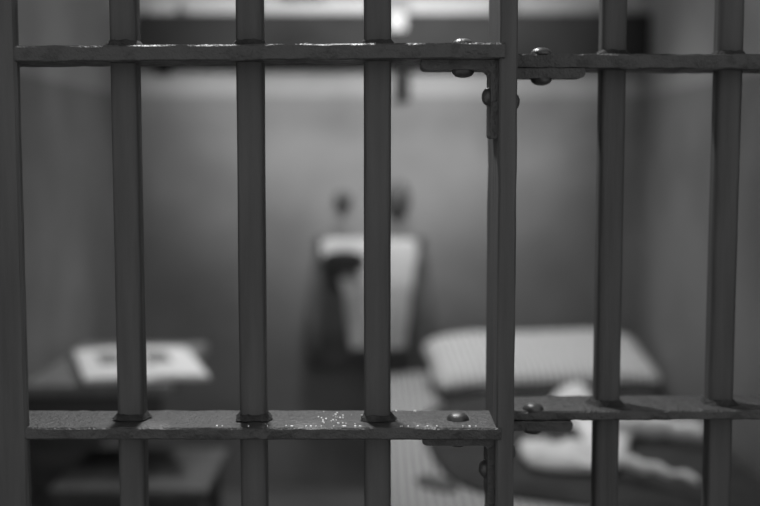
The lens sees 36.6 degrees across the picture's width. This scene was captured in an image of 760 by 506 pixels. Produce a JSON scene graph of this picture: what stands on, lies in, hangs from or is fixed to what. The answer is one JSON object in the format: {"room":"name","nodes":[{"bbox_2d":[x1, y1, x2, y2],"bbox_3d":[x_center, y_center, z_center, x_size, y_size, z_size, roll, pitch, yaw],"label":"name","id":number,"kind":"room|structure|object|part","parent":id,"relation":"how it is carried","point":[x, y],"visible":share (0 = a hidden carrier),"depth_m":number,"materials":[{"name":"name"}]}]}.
{"room":"prison interior","nodes":[
{"label":"prison interior","id":0,"kind":"room"},
{"bbox_2d":[18,0,118,505],"bbox_3d":[-1.038,-0.243,2.639,0.200,2.600,3.300,0,5,0],"label":"wall","id":1,"kind":"structure","parent":0,"point":[66,119],"depth_m":3.44,"materials":[{"name":"paint"}]},
{"bbox_2d":[28,343,207,489],"bbox_3d":[-0.742,0.465,3.345,0.391,0.300,0.647,0,5,0],"label":"table","id":2,"kind":"object","parent":1,"relation":"attached to","point":[55,388],"visible":0.48,"depth_m":3.08,"materials":[{"name":"grey wood"}]},
{"bbox_2d":[66,347,211,385],"bbox_3d":[-0.693,0.313,3.247,0.356,0.020,0.529,-2,6,-17],"label":"open book","id":3,"kind":"object","parent":2,"relation":"on","point":[89,367],"visible":0.77,"depth_m":3.17,"materials":[{"name":"white paper"}]},
{"bbox_2d":[96,353,116,363],"bbox_3d":[-0.773,0.301,3.282,0.062,0.002,0.182,-2,6,-18],"label":"picture","id":4,"kind":"object","parent":3,"relation":"on","point":[101,358],"depth_m":3.28},
{"bbox_2d":[146,352,171,362],"bbox_3d":[-0.640,0.299,3.304,0.065,0.003,0.181,-2,6,-17],"label":"picture","id":5,"kind":"object","parent":3,"relation":"on","point":[151,357],"depth_m":3.29},
{"bbox_2d":[205,488,363,505],"bbox_3d":[0.017,1.193,1.767,2.310,0.100,5.700,0,5,0],"label":"floor","id":6,"kind":"structure","parent":0,"point":[230,496],"depth_m":4.28,"materials":[{"name":"concrete"}]},
{"bbox_2d":[47,449,227,505],"bbox_3d":[-0.630,0.795,3.082,0.399,0.450,0.401,0,5,0],"label":"stool","id":7,"kind":"object","parent":6,"relation":"on","point":[177,477],"visible":0.9,"depth_m":2.97,"materials":[{"name":"grey wood"}]},
{"bbox_3d":[-0.795,0.826,2.919,0.036,0.419,0.036,0,5,0],"label":"leg","id":8,"kind":"part","parent":7,"relation":"part of","materials":[{"name":"grey wood"}]},
{"bbox_3d":[-0.466,0.826,2.919,0.036,0.419,0.036,0,5,0],"label":"leg","id":9,"kind":"part","parent":7,"relation":"part of","materials":[{"name":"grey wood"}]},
{"bbox_3d":[-0.466,0.796,3.248,0.036,0.419,0.036,0,5,0],"label":"leg","id":10,"kind":"part","parent":7,"relation":"part of","materials":[{"name":"grey wood"}]},
{"bbox_2d":[0,0,759,505],"bbox_3d":[0.019,-0.117,1.274,1.918,2.600,0.178,0,5,-4],"label":"bars","id":11,"kind":"object","parent":6,"relation":"on","point":[493,428],"visible":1,"depth_m":1.24,"materials":[{"name":"paint"}]},
{"bbox_3d":[-0.403,-0.112,1.210,0.051,2.600,0.015,0,5,0],"label":"post","id":12,"kind":"part","parent":11,"relation":"part of","materials":[{"name":"metal"}]},
{"bbox_3d":[-0.405,-0.211,1.236,1.069,0.022,0.084,0,5,1],"label":"rail","id":13,"kind":"part","parent":11,"relation":"part of","materials":[{"name":"metal"}]},
{"bbox_3d":[-0.405,0.190,1.273,1.069,0.019,0.084,0,5,1],"label":"rail","id":14,"kind":"part","parent":11,"relation":"part of","materials":[{"name":"metal"}]},
{"bbox_3d":[0.133,-0.116,1.257,0.020,2.600,0.126,0,5,0],"label":"post","id":15,"kind":"part","parent":11,"relation":"part of","materials":[{"name":"metal"}]},
{"bbox_3d":[0.557,0.182,1.367,0.831,0.013,0.083,0,5,-1],"label":"rail","id":16,"kind":"part","parent":11,"relation":"part of","materials":[{"name":"metal"}]},
{"bbox_3d":[0.557,-0.218,1.330,0.831,0.018,0.084,0,5,-1],"label":"rail","id":17,"kind":"part","parent":11,"relation":"part of","materials":[{"name":"metal"}]},
{"bbox_2d":[391,372,645,505],"bbox_3d":[0.484,0.765,3.353,0.952,0.460,2.038,0,5,0],"label":"bed","id":18,"kind":"object","parent":6,"relation":"on","point":[410,391],"visible":0.1,"depth_m":3.11,"materials":[{"name":"fabric"}]},
{"bbox_2d":[415,474,458,492],"bbox_3d":[0.141,0.569,2.863,0.074,0.020,0.148,-4,7,-39],"label":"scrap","id":19,"kind":"object","parent":18,"relation":"on","point":[429,481],"visible":1,"depth_m":2.84,"materials":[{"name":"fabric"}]},
{"bbox_2d":[427,386,759,505],"bbox_3d":[0.538,0.527,3.231,0.823,0.034,1.521,0,5,0],"label":"blanket","id":20,"kind":"object","parent":18,"relation":"on","point":[460,465],"visible":0.3,"depth_m":2.88,"materials":[{"name":"fabric"}]},
{"bbox_2d":[424,329,661,390],"bbox_3d":[0.555,0.361,3.995,0.777,0.152,0.359,-1,5,-7],"label":"pillow","id":21,"kind":"object","parent":20,"relation":"on","point":[543,359],"visible":0.73,"depth_m":3.90,"materials":[{"name":"white fabric"}]},
{"bbox_2d":[519,383,702,484],"bbox_3d":[0.626,0.464,3.105,0.498,0.106,0.780,2,6,18],"label":"shirt","id":22,"kind":"object","parent":20,"relation":"on","point":[568,455],"visible":0.51,"depth_m":2.95,"materials":[{"name":"white fabric"}]},
{"bbox_2d":[140,0,643,487],"bbox_3d":[0.017,-0.404,4.381,2.310,2.600,0.200,0,5,0],"label":"wall","id":23,"kind":"structure","parent":0,"point":[314,114],"depth_m":4.30,"materials":[{"name":"paint"}]},
{"bbox_2d":[334,191,351,208],"bbox_3d":[-0.137,-0.197,4.264,0.068,0.068,0.072,0,5,0],"label":"peg","id":24,"kind":"object","parent":23,"relation":"attached to","point":[342,199],"visible":1,"depth_m":4.24,"materials":[{"name":"metal"}]},
{"bbox_2d":[306,250,432,368],"bbox_3d":[-0.037,0.189,4.303,0.481,0.493,0.044,0,5,0],"label":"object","id":25,"kind":"object","parent":23,"relation":"hanging from","point":[327,344],"visible":0.52,"depth_m":4.30,"materials":[{"name":"fabric"}]},
{"bbox_2d":[314,236,425,244],"bbox_3d":[-0.037,-0.044,4.273,0.418,0.032,0.081,0,5,0],"label":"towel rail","id":26,"kind":"object","parent":23,"relation":"attached to","point":[421,240],"visible":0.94,"depth_m":4.26,"materials":[{"name":"metal"}]},
{"bbox_2d":[321,239,416,348],"bbox_3d":[-0.040,0.151,4.208,0.353,0.401,0.123,0,5,0],"label":"sink","id":27,"kind":"object","parent":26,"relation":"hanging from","point":[403,251],"depth_m":4.21,"materials":[{"name":"white ceramic"}]},
{"bbox_3d":[-0.131,0.030,4.169,0.168,0.081,0.067,0,5,0],"label":"cap","id":28,"kind":"part","parent":27,"relation":"part of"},
{"bbox_3d":[-0.037,-0.041,4.239,0.398,0.014,0.014,0,5,0],"label":"rod","id":29,"kind":"part","parent":26,"relation":"part of","materials":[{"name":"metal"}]},
{"bbox_2d":[140,14,650,100],"bbox_3d":[0.046,-0.709,4.187,1.849,0.306,0.129,0,5,0],"label":"wall shelf","id":30,"kind":"object","parent":23,"relation":"attached to","point":[559,33],"visible":0.61,"depth_m":4.11,"materials":[{"name":"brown wood"}]},
{"bbox_2d":[148,2,180,13],"bbox_3d":[-0.780,-0.883,4.165,0.107,0.043,0.098,0,5,0],"label":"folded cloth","id":31,"kind":"object","parent":30,"relation":"on","point":[154,7],"visible":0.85,"depth_m":4.12,"materials":[{"name":"grey fabric"}]},
{"bbox_2d":[185,0,235,13],"bbox_3d":[-0.596,-0.886,4.163,0.206,0.049,0.104,0,5,0],"label":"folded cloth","id":32,"kind":"object","parent":30,"relation":"on","point":[192,6],"visible":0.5,"depth_m":4.12,"materials":[{"name":"grey fabric"}]},
{"bbox_2d":[264,3,363,13],"bbox_3d":[-0.239,-0.880,4.162,0.392,0.038,0.100,0,5,0],"label":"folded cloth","id":33,"kind":"object","parent":30,"relation":"on","point":[269,8],"visible":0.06,"depth_m":4.12,"materials":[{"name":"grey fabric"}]},
{"bbox_2d":[284,0,324,2],"bbox_3d":[-0.275,-0.946,4.156,0.156,0.090,0.090,0,5,0],"label":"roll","id":34,"kind":"object","parent":33,"relation":"on","point":[285,1],"visible":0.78,"depth_m":4.14,"materials":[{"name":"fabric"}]},
{"bbox_2d":[391,12,405,29],"bbox_3d":[0.061,-0.834,4.158,0.064,0.065,0.106,0,5,0],"label":"bulb","id":35,"kind":"object","parent":30,"relation":"hanging from","point":[398,19],"visible":0.77,"depth_m":4.11,"materials":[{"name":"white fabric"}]},
{"bbox_2d":[409,2,488,13],"bbox_3d":[0.252,-0.883,4.164,0.296,0.044,0.102,0,5,0],"label":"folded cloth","id":36,"kind":"object","parent":30,"relation":"on","point":[415,7],"visible":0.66,"depth_m":4.12,"materials":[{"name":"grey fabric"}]},
{"bbox_2d":[518,0,598,13],"bbox_3d":[0.639,-0.885,4.163,0.293,0.048,0.104,0,5,0],"label":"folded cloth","id":37,"kind":"object","parent":30,"relation":"on","point":[524,6],"visible":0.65,"depth_m":4.12,"materials":[{"name":"grey fabric"}]},
{"bbox_2d":[627,1,635,13],"bbox_3d":[0.882,-0.883,4.163,0.075,0.044,0.101,0,5,0],"label":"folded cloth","id":38,"kind":"object","parent":30,"relation":"on","point":[631,8],"visible":0.44,"depth_m":4.12,"materials":[{"name":"grey fabric"}]},
{"bbox_2d":[391,180,409,215],"bbox_3d":[0.063,-0.204,4.263,0.096,0.132,0.072,0,5,0],"label":"peg","id":39,"kind":"object","parent":23,"relation":"attached to","point":[400,195],"visible":0.83,"depth_m":4.23,"materials":[{"name":"metal"}]},
{"bbox_2d":[637,0,759,480],"bbox_3d":[1.072,-0.243,2.639,0.200,2.600,3.300,0,5,0],"label":"wall","id":40,"kind":"structure","parent":0,"point":[676,108],"depth_m":3.62,"materials":[{"name":"paint"}]}
]}

